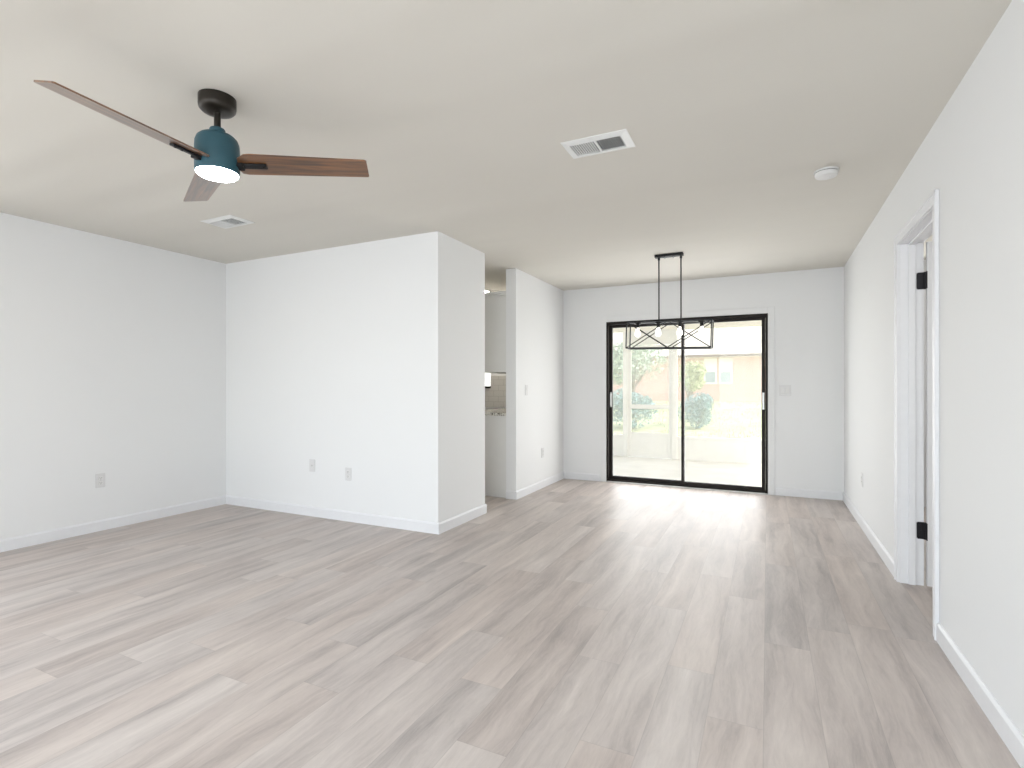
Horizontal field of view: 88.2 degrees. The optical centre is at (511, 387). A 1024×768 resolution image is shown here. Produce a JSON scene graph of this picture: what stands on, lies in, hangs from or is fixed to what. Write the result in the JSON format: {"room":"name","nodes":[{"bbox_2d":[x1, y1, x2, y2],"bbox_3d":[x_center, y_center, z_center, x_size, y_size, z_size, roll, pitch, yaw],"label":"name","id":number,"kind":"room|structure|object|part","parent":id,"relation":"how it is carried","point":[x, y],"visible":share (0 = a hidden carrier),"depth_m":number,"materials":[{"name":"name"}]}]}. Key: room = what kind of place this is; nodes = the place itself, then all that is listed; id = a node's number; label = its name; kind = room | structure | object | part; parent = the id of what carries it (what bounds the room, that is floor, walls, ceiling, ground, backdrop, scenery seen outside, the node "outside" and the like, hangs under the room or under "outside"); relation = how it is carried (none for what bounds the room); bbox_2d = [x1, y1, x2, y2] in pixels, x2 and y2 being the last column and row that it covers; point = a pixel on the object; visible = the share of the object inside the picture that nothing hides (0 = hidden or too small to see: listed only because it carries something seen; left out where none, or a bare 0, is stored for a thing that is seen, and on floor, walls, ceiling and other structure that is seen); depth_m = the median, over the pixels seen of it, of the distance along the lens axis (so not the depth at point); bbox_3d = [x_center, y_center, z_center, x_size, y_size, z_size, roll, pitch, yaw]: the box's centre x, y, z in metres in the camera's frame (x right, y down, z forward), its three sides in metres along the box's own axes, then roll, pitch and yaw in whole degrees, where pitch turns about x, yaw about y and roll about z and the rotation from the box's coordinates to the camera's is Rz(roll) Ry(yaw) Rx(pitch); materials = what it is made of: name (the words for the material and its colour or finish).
{"room":"empty living room","nodes":[
{"label":"empty living room","id":0,"kind":"room"},
{"bbox_2d":[0,212,225,539],"bbox_3d":[-3.400,-0.040,4.492,0.116,2.440,8.060,0,0,26],"label":"wall","id":1,"kind":"structure","parent":0,"point":[113,351],"depth_m":4.39,"materials":[{"name":"white paint"}]},
{"bbox_2d":[96,473,104,487],"bbox_3d":[-3.394,0.765,4.360,0.009,0.115,0.070,0,0,26],"label":"wall outlet","id":2,"kind":"object","parent":1,"relation":"attached to","point":[100,478],"visible":1,"depth_m":4.36,"materials":[{"name":"plastic"}]},
{"bbox_2d":[0,495,225,551],"bbox_3d":[-3.974,1.136,3.157,0.013,0.088,4.924,0,0,26],"label":"baseboard","id":3,"kind":"structure","parent":1,"relation":"attached to","point":[8,544],"depth_m":4.37,"materials":[{"name":"paint"}]},
{"bbox_2d":[226,231,484,534],"bbox_3d":[-1.578,-0.041,5.160,2.583,2.440,0.795,0,0,26],"label":"wall","id":4,"kind":"structure","parent":0,"point":[367,358],"depth_m":4.68,"materials":[{"name":"white paint"}]},
{"bbox_2d":[309,459,314,471],"bbox_3d":[-1.837,0.714,4.850,0.070,0.115,0.014,0,0,26],"label":"cable plate","id":5,"kind":"object","parent":4,"relation":"attached to","point":[311,461],"visible":1,"depth_m":4.85,"materials":[{"name":"plastic"}]},
{"bbox_2d":[345,467,350,480],"bbox_3d":[-1.446,0.763,4.664,0.070,0.115,0.009,0,0,26],"label":"wall outlet","id":6,"kind":"object","parent":4,"relation":"attached to","point":[347,470],"visible":1,"depth_m":4.66,"materials":[{"name":"plastic"}]},
{"bbox_2d":[440,504,486,533],"bbox_3d":[-0.415,1.134,4.612,0.013,0.088,0.795,0,0,26],"label":"baseboard","id":7,"kind":"structure","parent":4,"relation":"attached to","point":[462,518],"depth_m":4.57,"materials":[{"name":"paint"}]},
{"bbox_2d":[0,0,1011,291],"bbox_3d":[-0.134,-1.337,2.912,7.375,0.150,8.060,0,0,26],"label":"ceiling","id":8,"kind":"structure","parent":0,"point":[460,113],"depth_m":2.49,"materials":[{"name":"white paint"}]},
{"bbox_2d":[34,80,368,201],"bbox_3d":[-1.353,-1.088,2.204,1.150,0.346,1.040,0,0,26],"label":"ceiling fan","id":9,"kind":"object","parent":8,"relation":"hanging from","point":[215,153],"visible":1,"depth_m":2.28,"materials":[{"name":"brown wood"}]},
{"bbox_3d":[-1.416,-0.985,1.969,0.136,0.006,0.557,15,4,21],"label":"blade","id":10,"kind":"part","parent":9,"relation":"part of","materials":[{"name":"brown wood"}]},
{"bbox_3d":[-1.339,-0.968,2.171,0.036,0.018,0.125,15,4,21],"label":"blade arm","id":11,"kind":"part","parent":9,"relation":"part of","materials":[{"name":"black metal"}]},
{"bbox_3d":[-1.505,-0.985,2.583,0.136,0.006,0.557,-18,12,-37],"label":"blade","id":12,"kind":"part","parent":9,"relation":"part of","materials":[{"name":"brown wood"}]},
{"bbox_3d":[-1.142,-0.968,2.320,0.125,0.018,0.036,-1,-14,-8],"label":"blade arm","id":13,"kind":"part","parent":9,"relation":"part of","materials":[{"name":"black metal"}]},
{"bbox_3d":[-0.929,-0.986,2.354,0.557,0.006,0.136,-1,-14,-8],"label":"blade","id":14,"kind":"part","parent":9,"relation":"part of","materials":[{"name":"brown wood"}]},
{"bbox_2d":[201,215,254,228],"bbox_3d":[-2.158,-1.255,4.015,0.340,0.012,0.206,0,0,26],"label":"ceiling vent","id":15,"kind":"object","parent":8,"relation":"in","point":[228,221],"visible":1,"depth_m":3.99,"materials":[{"name":"metal"}]},
{"bbox_2d":[561,129,635,158],"bbox_3d":[0.448,-1.256,2.742,0.340,0.012,0.206,0,0,26],"label":"ceiling vent","id":16,"kind":"object","parent":8,"relation":"in","point":[620,139],"visible":1,"depth_m":2.73,"materials":[{"name":"metal"}]},
{"bbox_2d":[625,252,713,349],"bbox_3d":[1.481,-0.811,4.993,0.784,0.903,0.176,0,0,26],"label":"pendant chandelier","id":17,"kind":"object","parent":8,"relation":"hanging from","point":[701,332],"visible":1,"depth_m":4.97,"materials":[{"name":"black metal"}]},
{"bbox_2d":[635,323,640,336],"bbox_3d":[1.220,-0.558,5.119,0.062,0.134,0.062,0,0,26],"label":"bulb","id":18,"kind":"object","parent":17,"relation":"attached to","point":[637,333],"depth_m":5.10,"materials":[{"name":"white glass"}]},
{"bbox_2d":[655,322,661,336],"bbox_3d":[1.395,-0.554,5.035,0.062,0.134,0.062,0,0,26],"label":"bulb","id":19,"kind":"object","parent":17,"relation":"attached to","point":[658,332],"depth_m":5.02,"materials":[{"name":"white glass"}]},
{"bbox_3d":[1.399,-0.933,5.032,0.022,0.612,0.022,0,0,26],"label":"rod","id":20,"kind":"part","parent":17,"relation":"part of","materials":[{"name":"black metal"}]},
{"bbox_3d":[1.483,-1.250,4.992,0.260,0.026,0.060,0,0,26],"label":"ceiling plate","id":21,"kind":"part","parent":17,"relation":"part of","materials":[{"name":"black metal"}]},
{"bbox_3d":[1.481,-0.499,4.993,0.778,0.260,0.170,1,1,26],"label":"cage frame","id":22,"kind":"part","parent":17,"relation":"part of","materials":[{"name":"black metal"}]},
{"bbox_2d":[676,322,682,335],"bbox_3d":[1.572,-0.550,4.949,0.062,0.134,0.062,0,0,26],"label":"bulb","id":23,"kind":"object","parent":17,"relation":"attached to","point":[679,332],"depth_m":4.93,"materials":[{"name":"white glass"}]},
{"bbox_3d":[1.581,-0.933,4.944,0.022,0.612,0.022,0,0,26],"label":"rod","id":24,"kind":"part","parent":17,"relation":"part of","materials":[{"name":"black metal"}]},
{"bbox_2d":[698,321,704,335],"bbox_3d":[1.747,-0.545,4.864,0.062,0.134,0.062,0,0,26],"label":"bulb","id":25,"kind":"object","parent":17,"relation":"attached to","point":[701,332],"depth_m":4.85,"materials":[{"name":"white glass"}]},
{"bbox_2d":[814,166,838,179],"bbox_3d":[1.831,-1.243,3.078,0.128,0.040,0.128,0,0,26],"label":"smoke detector","id":26,"kind":"object","parent":8,"relation":"attached to","point":[825,173],"visible":1,"depth_m":3.04,"materials":[{"name":"white plastic"}]},
{"bbox_2d":[0,479,1020,767],"bbox_3d":[-0.132,1.253,2.912,7.375,0.150,8.060,0,0,26],"label":"floor","id":27,"kind":"structure","parent":0,"point":[567,623],"depth_m":2.40,"materials":[{"name":"laminate"}]},
{"bbox_2d":[485,415,505,497],"bbox_3d":[-0.029,0.740,6.415,0.625,0.876,1.400,0,0,26],"label":"base cabinet","id":28,"kind":"object","parent":27,"relation":"on","point":[495,426],"visible":0.27,"depth_m":5.71,"materials":[{"name":"paint"}]},
{"bbox_2d":[485,408,505,415],"bbox_3d":[-0.034,0.287,6.412,0.630,0.028,1.427,0,0,26],"label":"countertop","id":29,"kind":"structure","parent":28,"relation":"on","point":[492,412],"depth_m":5.83,"materials":[{"name":"stone"}]},
{"bbox_2d":[506,268,562,490],"bbox_3d":[0.302,-0.042,6.246,0.116,2.440,1.439,0,0,26],"label":"wall","id":30,"kind":"structure","parent":0,"point":[534,307],"depth_m":5.97,"materials":[{"name":"white paint"}]},
{"bbox_2d":[485,291,505,373],"bbox_3d":[0.074,-0.599,6.343,0.375,0.864,1.438,0,0,26],"label":"upper cabinet","id":31,"kind":"object","parent":30,"relation":"attached to","point":[495,302],"visible":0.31,"depth_m":5.71,"materials":[{"name":"paint"}]},
{"bbox_3d":[0.098,-0.180,6.349,0.338,0.026,1.408,0,0,26],"label":"light rail","id":32,"kind":"part","parent":31,"relation":"part of","materials":[{"name":"paint"}]},
{"bbox_3d":[0.077,-0.999,6.342,0.368,0.064,1.438,0,0,26],"label":"crown","id":33,"kind":"part","parent":31,"relation":"part of","materials":[{"name":"paint"}]},
{"bbox_2d":[506,490,514,499],"bbox_3d":[-0.012,1.134,5.592,0.114,0.088,0.013,0,0,26],"label":"baseboard","id":34,"kind":"structure","parent":30,"relation":"attached to","point":[509,494],"depth_m":5.59,"materials":[{"name":"paint"}]},
{"bbox_2d":[525,385,527,394],"bbox_3d":[0.162,0.026,5.809,0.012,0.115,0.070,0,0,26],"label":"light switch","id":35,"kind":"object","parent":30,"relation":"attached to","point":[526,386],"visible":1,"depth_m":5.80,"materials":[{"name":"plastic"}]},
{"bbox_2d":[515,472,563,499],"bbox_3d":[0.358,1.134,6.212,0.013,0.088,1.452,0,0,26],"label":"baseboard","id":36,"kind":"structure","parent":30,"relation":"attached to","point":[539,485],"depth_m":6.09,"materials":[{"name":"paint"}]},
{"bbox_2d":[485,260,925,506],"bbox_3d":[1.648,-0.043,6.461,7.259,2.440,0.120,0,0,26],"label":"wall","id":37,"kind":"structure","parent":0,"point":[808,304],"depth_m":5.78,"materials":[{"name":"white paint"}]},
{"bbox_2d":[485,376,505,406],"bbox_3d":[-0.274,0.053,7.319,1.852,0.435,0.008,0,0,26],"label":"backsplash","id":38,"kind":"structure","parent":37,"relation":"attached to","point":[495,396],"depth_m":7.29,"materials":[{"name":"white tile"}]},
{"bbox_2d":[564,472,600,480],"bbox_3d":[0.890,1.133,6.753,0.500,0.088,0.013,0,0,26],"label":"baseboard","id":39,"kind":"structure","parent":37,"relation":"attached to","point":[567,475],"depth_m":6.74,"materials":[{"name":"paint"}]},
{"bbox_2d":[606,313,767,494],"bbox_3d":[2.021,0.179,6.261,1.816,1.996,0.145,0,0,26],"label":"door","id":40,"kind":"structure","parent":37,"relation":"in","point":[610,477],"depth_m":6.23,"materials":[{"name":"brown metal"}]},
{"bbox_3d":[1.239,0.149,6.631,0.022,0.187,0.032,0,0,26],"label":"pull handle","id":41,"kind":"part","parent":40,"relation":"part of","materials":[{"name":"metal"}]},
{"bbox_3d":[1.643,0.181,6.469,0.904,1.930,0.032,0,0,26],"label":"sliding panel","id":42,"kind":"part","parent":40,"relation":"part of","materials":[{"name":"clear glass"}]},
{"bbox_3d":[2.405,0.181,6.053,0.894,1.930,0.032,0,0,26],"label":"sliding panel","id":43,"kind":"part","parent":40,"relation":"part of","materials":[{"name":"clear glass"}]},
{"bbox_3d":[2.778,0.148,5.839,0.022,0.187,0.032,0,0,26],"label":"pull handle","id":44,"kind":"part","parent":40,"relation":"part of","materials":[{"name":"metal"}]},
{"bbox_2d":[601,307,774,494],"bbox_3d":[2.000,0.144,6.217,1.956,2.066,0.012,0,0,26],"label":"door frame","id":45,"kind":"structure","parent":37,"relation":"attached to","point":[770,310],"depth_m":5.97,"materials":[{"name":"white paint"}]},
{"bbox_2d":[779,385,790,395],"bbox_3d":[2.970,0.028,5.748,0.116,0.115,0.012,0,0,26],"label":"light switch","id":46,"kind":"object","parent":37,"relation":"attached to","point":[784,390],"visible":1,"depth_m":5.75,"materials":[{"name":"plastic"}]},
{"bbox_2d":[775,487,842,500],"bbox_3d":[3.174,1.132,5.649,0.642,0.088,0.013,0,0,26],"label":"baseboard","id":47,"kind":"structure","parent":37,"relation":"attached to","point":[793,492],"depth_m":5.64,"materials":[{"name":"paint"}]},
{"bbox_2d":[844,0,1023,736],"bbox_3d":[1.789,-0.043,1.916,0.116,2.440,7.940,0,0,26],"label":"wall","id":48,"kind":"structure","parent":0,"point":[973,153],"depth_m":2.09,"materials":[{"name":"white paint"}]},
{"bbox_2d":[843,492,893,576],"bbox_3d":[2.911,1.133,4.382,0.013,0.088,2.524,0,0,26],"label":"baseboard","id":49,"kind":"structure","parent":48,"relation":"attached to","point":[883,553],"depth_m":3.99,"materials":[{"name":"paint"}]},
{"bbox_2d":[894,189,938,640],"bbox_3d":[2.220,0.126,2.827,0.136,2.101,0.880,0,0,26],"label":"door frame","id":50,"kind":"structure","parent":48,"relation":"attached to","point":[911,249],"depth_m":3.15,"materials":[{"name":"paint"}]},
{"bbox_2d":[917,241,932,586],"bbox_3d":[2.762,0.154,2.963,0.792,2.022,0.135,0,0,26],"label":"door","id":51,"kind":"structure","parent":48,"relation":"in","point":[924,279],"depth_m":3.10,"materials":[{"name":"paint"}]},
{"bbox_2d":[936,622,1023,767],"bbox_3d":[1.016,1.133,0.465,0.013,0.088,4.422,0,0,26],"label":"baseboard","id":52,"kind":"structure","parent":48,"relation":"attached to","point":[1011,736],"depth_m":1.91,"materials":[{"name":"paint"}]},
{"label":"outside","id":53,"kind":"structure","parent":0,"visible":0},
{"bbox_3d":[2.583,-1.343,8.100,9.600,0.120,3.646,0,0,26],"label":"ceiling","id":54,"kind":"structure","parent":53,"visible":0},
{"bbox_2d":[613,320,761,332],"bbox_3d":[3.181,-1.164,9.336,9.600,0.240,0.140,0,0,26],"label":"beam","id":55,"kind":"structure","parent":54,"relation":"attached to","point":[740,323],"depth_m":9.17,"materials":[{"name":"beige paint"}]},
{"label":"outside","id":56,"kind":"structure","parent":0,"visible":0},
{"bbox_2d":[613,456,761,486],"bbox_3d":[2.508,1.352,7.942,9.600,0.150,3.296,0,0,26],"label":"floor","id":57,"kind":"structure","parent":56,"point":[745,474],"depth_m":8.15,"materials":[{"name":"paint"}]},
{"bbox_2d":[613,329,761,463],"bbox_3d":[3.166,0.116,9.305,9.590,2.320,0.070,0,0,26],"label":"screen enclosure","id":58,"kind":"object","parent":57,"relation":"on","point":[732,450],"visible":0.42,"depth_m":9.31,"materials":[{"name":"white metal"}]},
{"bbox_3d":[1.291,1.072,10.214,1.740,0.410,0.059,0,0,26],"label":"kick panel","id":59,"kind":"part","parent":58,"relation":"part of","materials":[{"name":"white metal"}]},
{"bbox_3d":[2.113,0.117,9.814,0.090,2.320,0.070,0,0,26],"label":"post","id":60,"kind":"part","parent":58,"relation":"part of","materials":[{"name":"white metal"}]},
{"bbox_2d":[628,329,671,458],"bbox_3d":[2.510,0.112,9.625,0.880,2.310,0.035,0,0,26],"label":"screen door","id":61,"kind":"structure","parent":58,"relation":"attached to","point":[640,444],"depth_m":9.61,"materials":[{"name":"white metal"}]},
{"bbox_3d":[2.510,0.997,9.623,0.670,0.360,0.016,0,0,26],"label":"kick plate","id":62,"kind":"part","parent":61,"relation":"part of","materials":[{"name":"white metal"}]},
{"bbox_3d":[2.905,0.117,9.431,0.090,2.320,0.070,0,0,26],"label":"post","id":63,"kind":"part","parent":58,"relation":"part of","materials":[{"name":"white metal"}]},
{"bbox_3d":[4.320,1.071,8.750,3.050,0.410,0.059,0,0,26],"label":"kick panel","id":64,"kind":"part","parent":58,"relation":"part of","materials":[{"name":"white metal"}]},
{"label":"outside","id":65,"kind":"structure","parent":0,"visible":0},
{"bbox_2d":[613,400,761,438],"bbox_3d":[9.930,0.993,25.128,56.000,0.800,34.110,0,0,26],"label":"ground","id":66,"kind":"structure","parent":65,"point":[617,428],"depth_m":15.47,"materials":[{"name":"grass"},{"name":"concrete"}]},
{"bbox_2d":[613,388,658,428],"bbox_3d":[3.405,0.636,15.217,1.576,1.288,1.332,0,0,26],"label":"shrub","id":67,"kind":"object","parent":66,"relation":"on","point":[617,399],"visible":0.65,"depth_m":14.90,"materials":[{"name":"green plant"}]},
{"bbox_2d":[613,341,668,391],"bbox_3d":[4.371,-0.488,20.113,3.130,2.622,2.028,0,0,26],"label":"tree","id":68,"kind":"object","parent":66,"relation":"on","point":[637,355],"visible":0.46,"depth_m":19.79,"materials":[{"name":"green plant"}]},
{"bbox_2d":[613,326,761,401],"bbox_3d":[11.066,-1.178,25.184,17.200,4.300,8.220,0,0,26],"label":"house","id":69,"kind":"structure","parent":66,"relation":"on","point":[733,366],"depth_m":22.49,"materials":[{"name":"brick"}]},
{"bbox_3d":[8.465,-0.444,22.549,0.410,0.455,0.020,0,0,26],"label":"pane","id":70,"kind":"part","parent":69,"relation":"part of","materials":[{"name":"white glass"}]},
{"bbox_2d":[705,360,714,370],"bbox_3d":[8.465,-0.959,22.549,0.410,0.455,0.020,0,0,26],"label":"blind","id":71,"kind":"object","parent":69,"relation":"hanging from","point":[710,364],"depth_m":22.54,"materials":[{"name":"white metal"}]},
{"bbox_3d":[9.005,-0.444,22.287,0.410,0.455,0.020,0,0,26],"label":"pane","id":72,"kind":"part","parent":69,"relation":"part of","materials":[{"name":"white glass"}]},
{"bbox_2d":[720,359,730,369],"bbox_3d":[9.005,-0.959,22.287,0.410,0.455,0.020,0,0,26],"label":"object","id":73,"kind":"object","parent":69,"relation":"hanging from","point":[725,364],"depth_m":22.28,"materials":[{"name":"white metal"}]},
{"bbox_2d":[678,358,706,403],"bbox_3d":[5.982,-0.009,17.643,1.041,1.920,1.011,0,0,26],"label":"tree","id":74,"kind":"object","parent":66,"relation":"on","point":[693,371],"visible":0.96,"depth_m":17.42,"materials":[{"name":"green plant"}]},
{"bbox_2d":[678,392,713,428],"bbox_3d":[5.130,0.678,14.831,1.007,1.120,0.928,0,0,26],"label":"shrub","id":75,"kind":"object","parent":66,"relation":"on","point":[699,410],"visible":0.97,"depth_m":14.64,"materials":[{"name":"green plant"}]}
]}

